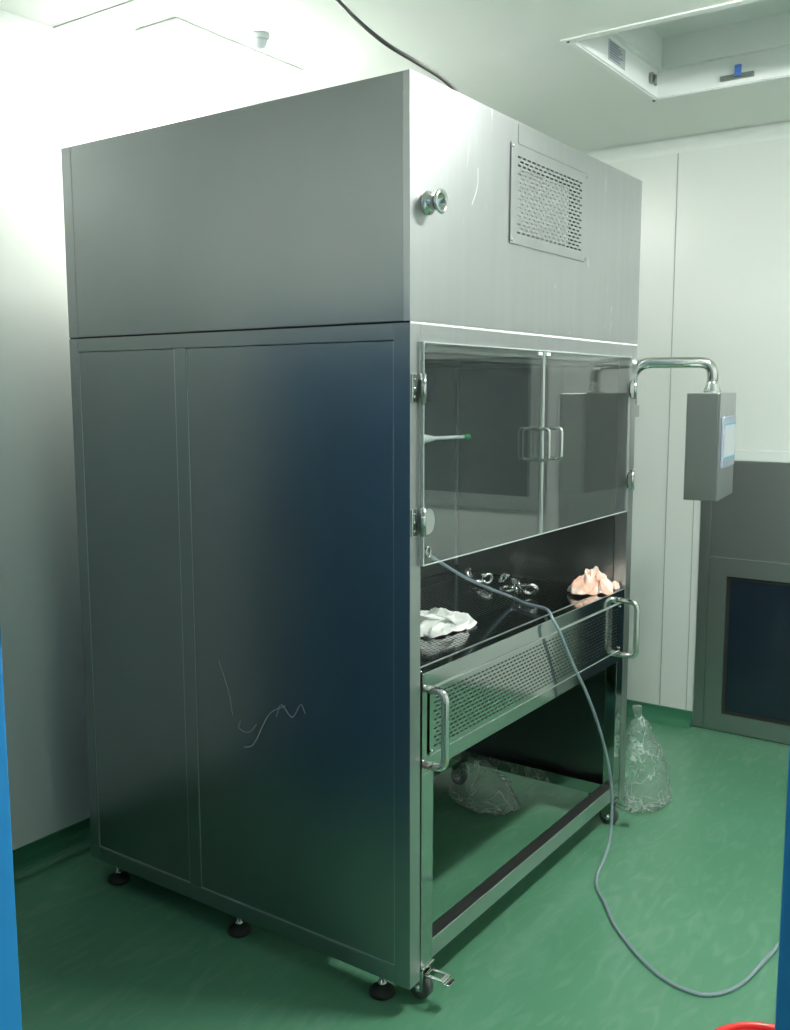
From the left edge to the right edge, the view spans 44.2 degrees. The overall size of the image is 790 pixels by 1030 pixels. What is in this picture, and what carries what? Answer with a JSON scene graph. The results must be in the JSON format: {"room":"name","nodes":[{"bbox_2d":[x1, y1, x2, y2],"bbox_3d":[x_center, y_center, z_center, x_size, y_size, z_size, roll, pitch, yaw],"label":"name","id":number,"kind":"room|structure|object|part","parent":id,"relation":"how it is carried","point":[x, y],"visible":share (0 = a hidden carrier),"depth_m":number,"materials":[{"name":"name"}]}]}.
{"room":"clean room","nodes":[
{"label":"clean room","id":0,"kind":"room"},
{"bbox_2d":[0,53,201,850],"bbox_3d":[-1.463,-0.151,3.180,0.080,2.900,6.260,5,9,34],"label":"wall","id":1,"kind":"structure","parent":0,"point":[44,111],"depth_m":3.42,"materials":[{"name":"white paint"}]},
{"bbox_2d":[12,817,90,885],"bbox_3d":[-0.756,1.130,4.231,0.074,0.090,3.810,5,9,34],"label":"baseboard","id":2,"kind":"structure","parent":1,"relation":"attached to","point":[30,860],"depth_m":3.54,"materials":[{"name":"green plastic"}]},
{"bbox_2d":[53,0,134,27],"bbox_3d":[-0.929,-1.600,3.085,0.500,0.003,0.003,5,9,34],"label":"trim","id":3,"kind":"structure","parent":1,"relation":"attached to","point":[131,0],"depth_m":3.10,"materials":[{"name":"grey"}]},
{"bbox_2d":[0,9,262,115],"bbox_3d":[-0.750,-1.652,3.868,0.100,0.100,3.810,5,9,34],"label":"ceiling light","id":4,"kind":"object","parent":1,"relation":"attached to","point":[21,38],"depth_m":3.50,"materials":[{"name":"white plastic"}]},
{"bbox_2d":[0,0,789,151],"bbox_3d":[0.333,-1.465,1.753,4.500,0.060,6.260,5,9,34],"label":"ceiling","id":5,"kind":"structure","parent":0,"point":[509,57],"depth_m":3.43,"materials":[{"name":"white paint"}]},
{"bbox_2d":[135,18,302,93],"bbox_3d":[-0.608,-1.617,3.460,0.200,0.064,0.640,5,9,34],"label":"ceiling lamp","id":6,"kind":"object","parent":5,"relation":"attached to","point":[175,39],"visible":1,"depth_m":3.36,"materials":[{"name":"white plastic"}]},
{"bbox_2d":[249,31,269,49],"bbox_3d":[-0.460,-1.604,3.297,0.072,0.049,0.072,5,9,34],"label":"smoke detector","id":7,"kind":"object","parent":5,"relation":"attached to","point":[259,39],"visible":1,"depth_m":3.28,"materials":[{"name":"grey plastic"}]},
{"bbox_2d":[335,0,459,92],"bbox_3d":[-0.045,-1.315,2.514,0.401,0.426,0.228,2,8,16],"label":"cable","id":8,"kind":"object","parent":5,"relation":"hanging from","point":[349,12],"visible":0.88,"depth_m":2.45,"materials":[{"name":"grey plastic"}]},
{"bbox_2d":[560,0,789,101],"bbox_3d":[1.178,-1.766,3.437,0.880,0.251,0.870,5,9,34],"label":"ceiling hatch","id":9,"kind":"object","parent":5,"relation":"attached to","point":[737,43],"visible":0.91,"depth_m":3.78,"materials":[{"name":"white metal"}]},
{"bbox_2d":[610,41,622,63],"bbox_3d":[0.828,-1.724,3.632,0.001,0.058,0.119,5,9,34],"label":"grille","id":10,"kind":"object","parent":9,"relation":"on","point":[616,48],"depth_m":3.63,"materials":[{"name":"grey metal"}]},
{"bbox_3d":[0.832,-1.725,3.641,0.002,0.073,0.160,5,9,34],"label":"label plate","id":11,"kind":"part","parent":9,"relation":"part of","materials":[{"name":"grey metal"}]},
{"bbox_2d":[14,718,788,1029],"bbox_3d":[0.339,1.482,2.129,4.500,0.080,6.260,5,9,34],"label":"floor","id":12,"kind":"structure","parent":0,"point":[693,884],"depth_m":3.09,"materials":[{"name":"green plastic"}]},
{"bbox_2d":[61,69,735,1000],"bbox_3d":[0.153,0.016,3.542,1.677,2.470,1.857,5,9,34],"label":"cabinet","id":13,"kind":"object","parent":12,"relation":"on","point":[321,341],"visible":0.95,"depth_m":2.87,"materials":[{"name":"metal"}]},
{"bbox_3d":[-1.036,0.311,3.296,0.044,1.787,0.040,5,9,34],"label":"post","id":14,"kind":"part","parent":13,"relation":"part of","materials":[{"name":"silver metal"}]},
{"bbox_3d":[-0.835,0.325,3.152,0.446,1.691,0.025,5,9,34],"label":"panel","id":15,"kind":"part","parent":13,"relation":"part of","materials":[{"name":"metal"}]},
{"bbox_3d":[-0.627,0.343,3.014,0.050,1.695,0.040,5,9,34],"label":"post","id":16,"kind":"part","parent":13,"relation":"part of","materials":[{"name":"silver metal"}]},
{"bbox_3d":[-0.506,-0.508,2.820,1.249,0.042,0.040,5,9,34],"label":"rail","id":17,"kind":"part","parent":13,"relation":"part of","materials":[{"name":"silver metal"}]},
{"bbox_3d":[-0.498,-0.828,2.761,1.276,0.596,0.020,5,9,34],"label":"panel","id":18,"kind":"part","parent":13,"relation":"part of","materials":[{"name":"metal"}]},
{"bbox_3d":[-0.514,0.355,2.915,1.248,1.692,0.002,5,9,34],"label":"panel edge trim","id":19,"kind":"part","parent":13,"relation":"part of","materials":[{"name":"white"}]},
{"bbox_3d":[-0.503,1.219,3.040,1.249,0.050,0.040,5,9,34],"label":"rail","id":20,"kind":"part","parent":13,"relation":"part of","materials":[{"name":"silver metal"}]},
{"bbox_3d":[-0.302,0.371,2.785,0.746,1.691,0.025,5,9,34],"label":"panel","id":21,"kind":"part","parent":13,"relation":"part of","materials":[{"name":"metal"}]},
{"bbox_3d":[0.033,0.403,2.567,0.050,1.787,0.049,5,9,34],"label":"post","id":22,"kind":"part","parent":13,"relation":"part of","materials":[{"name":"metal"}]},
{"bbox_3d":[-0.155,0.749,3.656,0.018,0.809,1.445,5,9,34],"label":"panel","id":23,"kind":"part","parent":13,"relation":"part of","materials":[{"name":"black metal"}]},
{"bbox_3d":[-0.156,-0.111,3.546,0.018,0.922,1.445,5,9,34],"label":"panel","id":24,"kind":"part","parent":13,"relation":"part of","materials":[{"name":"glass"}]},
{"bbox_3d":[0.058,-0.222,2.834,0.011,0.021,0.554,5,9,34],"label":"sampling rod","id":25,"kind":"part","parent":13,"relation":"part of","materials":[{"name":"white"}]},
{"bbox_3d":[0.264,-0.188,2.771,0.008,0.577,0.683,5,9,34],"label":"glass door","id":26,"kind":"part","parent":13,"relation":"part of","materials":[{"name":"clear glass"}]},
{"bbox_3d":[0.149,-0.517,3.283,0.560,0.014,1.223,5,9,34],"label":"bay light frame","id":27,"kind":"part","parent":13,"relation":"part of","materials":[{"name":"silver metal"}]},
{"bbox_3d":[0.468,-0.862,3.015,0.020,0.596,1.543,5,9,34],"label":"panel","id":28,"kind":"part","parent":13,"relation":"part of","materials":[{"name":"metal"}]},
{"bbox_3d":[0.563,0.698,4.047,0.708,0.809,0.020,5,9,34],"label":"panel","id":29,"kind":"part","parent":13,"relation":"part of","materials":[{"name":"silver metal"}]},
{"bbox_3d":[0.561,-0.162,3.937,0.708,0.922,0.020,5,9,34],"label":"panel","id":30,"kind":"part","parent":13,"relation":"part of","materials":[{"name":"glass"}]},
{"bbox_3d":[0.458,-0.217,2.998,0.047,0.106,0.010,5,9,34],"label":"pull handle","id":31,"kind":"part","parent":13,"relation":"part of","materials":[{"name":"silver metal"}]},
{"bbox_3d":[0.351,-0.666,4.044,1.249,0.042,0.040,5,9,34],"label":"rail","id":32,"kind":"part","parent":13,"relation":"part of","materials":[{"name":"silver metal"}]},
{"bbox_2d":[510,142,586,261],"bbox_3d":[0.482,-0.953,3.000,0.003,0.280,0.527,5,9,34],"label":"grille","id":33,"kind":"object","parent":13,"relation":"attached to","point":[539,207],"depth_m":2.98,"materials":[{"name":"silver metal"}]},
{"bbox_3d":[0.510,-0.227,3.072,0.047,0.106,0.010,5,9,34],"label":"pull handle","id":34,"kind":"part","parent":13,"relation":"part of","materials":[{"name":"silver metal"}]},
{"bbox_3d":[0.668,-0.263,3.348,0.008,0.577,0.722,5,9,34],"label":"glass door","id":35,"kind":"part","parent":13,"relation":"part of","materials":[{"name":"clear glass"}]},
{"bbox_3d":[0.884,0.246,3.783,0.050,1.787,0.050,5,9,34],"label":"post","id":36,"kind":"part","parent":13,"relation":"part of","materials":[{"name":"metal"}]},
{"bbox_3d":[1.055,-0.488,3.703,0.338,0.226,0.042,2,7,14],"label":"support arm","id":37,"kind":"part","parent":13,"relation":"part of","materials":[{"name":"silver metal"}]},
{"bbox_3d":[1.251,-0.263,3.668,0.004,0.394,0.343,4,8,28],"label":"control box lid","id":38,"kind":"part","parent":13,"relation":"part of","materials":[{"name":"metal"}]},
{"bbox_2d":[233,570,639,998],"bbox_3d":[0.206,0.798,3.417,0.833,0.966,1.440,5,8,34],"label":"trolley","id":39,"kind":"object","parent":12,"relation":"on","point":[479,680],"visible":0.59,"depth_m":3.21,"materials":[{"name":"grey metal"}]},
{"bbox_3d":[0.070,0.975,2.692,0.045,0.560,0.058,5,8,34],"label":"leg","id":40,"kind":"part","parent":39,"relation":"part of","materials":[{"name":"silver metal"}]},
{"bbox_3d":[0.114,0.575,2.602,0.072,0.235,0.023,5,8,34],"label":"bow handle","id":41,"kind":"part","parent":39,"relation":"part of","materials":[{"name":"silver metal"}]},
{"bbox_3d":[-0.112,1.104,3.676,0.044,0.056,1.312,5,8,34],"label":"rail","id":42,"kind":"part","parent":39,"relation":"part of","materials":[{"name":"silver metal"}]},
{"bbox_2d":[420,604,478,636],"bbox_3d":[0.146,0.332,3.125,0.181,0.064,0.334,5,9,34],"label":"rag","id":43,"kind":"object","parent":39,"relation":"on","point":[443,619],"visible":0.79,"depth_m":3.08,"materials":[{"name":"white fabric"}]},
{"bbox_2d":[420,627,499,661],"bbox_3d":[0.168,0.569,3.415,0.725,0.006,1.409,5,8,34],"label":"tray","id":44,"kind":"object","parent":39,"relation":"on","point":[473,627],"depth_m":3.93,"materials":[{"name":"metal"}]},
{"bbox_2d":[466,567,472,578],"bbox_3d":[0.300,0.239,3.912,0.028,0.052,0.063,2,8,19],"label":"clamp","id":45,"kind":"object","parent":39,"relation":"on","point":[468,570],"visible":0.87,"depth_m":3.90,"materials":[{"name":"silver metal"}]},
{"bbox_2d":[465,578,483,583],"bbox_3d":[0.318,0.261,3.837,0.071,0.027,0.060,5,9,34],"label":"clamp","id":46,"kind":"object","parent":39,"relation":"on","point":[477,581],"visible":1,"depth_m":3.81,"materials":[{"name":"silver metal"}]},
{"bbox_2d":[481,572,492,583],"bbox_3d":[0.363,0.251,3.840,0.057,0.050,0.019,-3,8,-23],"label":"clamp","id":47,"kind":"object","parent":39,"relation":"on","point":[484,575],"visible":1,"depth_m":3.83,"materials":[{"name":"silver metal"}]},
{"bbox_2d":[499,573,509,583],"bbox_3d":[0.429,0.251,3.843,0.033,0.044,0.056,-2,7,-12],"label":"clamp","id":48,"kind":"object","parent":39,"relation":"on","point":[505,575],"visible":1,"depth_m":3.83,"materials":[{"name":"silver metal"}]},
{"bbox_2d":[500,585,516,592],"bbox_3d":[0.430,0.280,3.696,0.061,0.023,0.055,1,7,11],"label":"clamp","id":49,"kind":"object","parent":39,"relation":"on","point":[502,588],"visible":0.89,"depth_m":3.68,"materials":[{"name":"silver metal"}]},
{"bbox_2d":[511,577,521,594],"bbox_3d":[0.458,0.268,3.650,0.029,0.062,0.073,-2,8,-16],"label":"clamp","id":50,"kind":"object","parent":39,"relation":"on","point":[517,589],"visible":1,"depth_m":3.63,"materials":[{"name":"silver metal"}]},
{"bbox_3d":[0.461,1.153,3.281,0.044,0.056,1.312,5,8,34],"label":"rail","id":51,"kind":"part","parent":39,"relation":"part of","materials":[{"name":"silver metal"}]},
{"bbox_3d":[0.478,0.495,3.178,0.006,0.186,1.349,5,8,34],"label":"panel edge trim","id":52,"kind":"part","parent":39,"relation":"part of","materials":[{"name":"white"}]},
{"bbox_3d":[0.479,0.495,3.177,0.001,0.184,1.349,5,8,34],"label":"slotted panel","id":53,"kind":"part","parent":39,"relation":"part of","materials":[{"name":"silver metal"}]},
{"bbox_2d":[519,583,538,594],"bbox_3d":[0.498,0.276,3.610,0.072,0.054,0.046,1,7,8],"label":"clamp","id":54,"kind":"object","parent":39,"relation":"on","point":[523,586],"visible":1,"depth_m":3.60,"materials":[{"name":"silver metal"}]},
{"bbox_3d":[0.568,1.064,4.042,0.652,0.048,0.045,5,8,34],"label":"rail","id":55,"kind":"part","parent":39,"relation":"part of","materials":[{"name":"silver metal"}]},
{"bbox_2d":[567,566,613,594],"bbox_3d":[0.749,0.245,3.677,0.184,0.093,0.160,-1,7,-9],"label":"rag","id":56,"kind":"object","parent":39,"relation":"on","point":[592,582],"visible":1,"depth_m":3.63,"materials":[{"name":"pink fabric"}]},
{"bbox_3d":[0.852,0.839,3.810,0.045,0.560,0.058,5,8,34],"label":"leg","id":57,"kind":"part","parent":39,"relation":"part of","materials":[{"name":"silver metal"}]},
{"bbox_2d":[611,581,619,588],"bbox_3d":[0.845,0.267,3.734,0.052,0.033,0.034,-7,10,-41],"label":"rag","id":58,"kind":"object","parent":39,"relation":"on","point":[614,584],"visible":0.81,"depth_m":3.72,"materials":[{"name":"white fabric"}]},
{"bbox_3d":[0.903,0.438,3.731,0.072,0.235,0.023,5,8,34],"label":"bow handle","id":59,"kind":"part","parent":39,"relation":"part of","materials":[{"name":"silver metal"}]},
{"bbox_2d":[447,757,521,814],"bbox_3d":[0.364,1.104,3.987,0.339,0.190,0.211,5,9,34],"label":"plastic bag","id":60,"kind":"object","parent":12,"relation":"on","point":[487,811],"visible":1,"depth_m":3.98,"materials":[{"name":"clear plastic"}]},
{"bbox_2d":[424,549,777,996],"bbox_3d":[0.784,0.693,2.898,1.286,1.289,1.102,3,8,24],"label":"hose","id":61,"kind":"object","parent":12,"relation":"on","point":[424,549],"visible":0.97,"depth_m":3.13,"materials":[{"name":"plastic"}]},
{"bbox_2d":[623,705,672,812],"bbox_3d":[1.037,0.971,3.999,0.186,0.450,0.347,5,9,34],"label":"plastic bag","id":62,"kind":"object","parent":12,"relation":"on","point":[654,738],"visible":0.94,"depth_m":3.97,"materials":[{"name":"clear plastic"}]},
{"bbox_2d":[714,1022,774,1029],"bbox_3d":[0.844,1.330,2.173,0.324,0.208,0.324,5,9,34],"label":"basin","id":63,"kind":"object","parent":12,"relation":"on","point":[739,1025],"visible":0.92,"depth_m":2.31,"materials":[{"name":"red plastic"}]},
{"bbox_2d":[606,138,789,743],"bbox_3d":[2.086,-0.319,4.442,4.300,2.900,0.080,5,9,34],"label":"wall","id":64,"kind":"structure","parent":0,"point":[731,309],"depth_m":4.75,"materials":[{"name":"white paint"}]},
{"bbox_2d":[626,699,692,729],"bbox_3d":[0.889,0.991,5.354,1.485,0.075,0.074,5,9,34],"label":"baseboard","id":65,"kind":"structure","parent":64,"relation":"attached to","point":[653,713],"depth_m":5.04,"materials":[{"name":"green plastic"}]},
{"bbox_2d":[659,153,693,705],"bbox_3d":[1.862,-0.337,4.545,1.189,2.770,0.004,5,9,34],"label":"trim","id":66,"kind":"structure","parent":64,"relation":"attached to","point":[678,153],"depth_m":4.88,"materials":[{"name":"grey metal"}]},
{"bbox_2d":[583,121,789,162],"bbox_3d":[2.044,-1.720,4.205,4.300,0.060,0.060,5,9,34],"label":"trim","id":67,"kind":"structure","parent":64,"relation":"attached to","point":[780,130],"depth_m":4.64,"materials":[{"name":"white"}]},
{"bbox_2d":[693,461,789,743],"bbox_3d":[1.932,0.438,4.584,1.008,1.356,0.022,5,9,34],"label":"box","id":68,"kind":"object","parent":64,"relation":"attached to","point":[742,681],"visible":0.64,"depth_m":4.74,"materials":[{"name":"grey metal"}]},
{"bbox_3d":[1.541,0.403,4.859,0.050,1.356,0.014,5,9,34],"label":"frame post","id":69,"kind":"part","parent":68,"relation":"part of","materials":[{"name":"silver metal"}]},
{"bbox_3d":[1.932,0.672,4.613,0.898,0.868,0.020,5,9,34],"label":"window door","id":70,"kind":"part","parent":68,"relation":"part of","materials":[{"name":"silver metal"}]},
{"bbox_3d":[1.934,0.000,4.533,0.906,0.474,0.012,5,9,34],"label":"panel","id":71,"kind":"part","parent":68,"relation":"part of","materials":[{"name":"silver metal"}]},
{"bbox_3d":[1.935,0.671,4.618,0.732,0.702,0.004,5,9,34],"label":"door glass","id":72,"kind":"part","parent":68,"relation":"part of","materials":[{"name":"black glass"}]},
{"bbox_2d":[734,450,789,462],"bbox_3d":[1.962,-0.261,4.480,1.080,0.053,0.012,5,9,34],"label":"trim","id":73,"kind":"structure","parent":64,"relation":"attached to","point":[740,455],"depth_m":4.62,"materials":[{"name":"white"}]},
{"bbox_3d":[-0.137,0.091,1.264,4.300,2.900,0.100,5,9,34],"label":"wall","id":74,"kind":"structure","parent":0,"visible":0},
{"bbox_2d":[0,632,789,1029],"bbox_3d":[-0.189,0.139,1.282,1.642,2.800,0.160,5,9,34],"label":"door frame","id":75,"kind":"structure","parent":74,"relation":"in","point":[10,1001],"depth_m":1.79,"materials":[{"name":"blue"}]}
]}

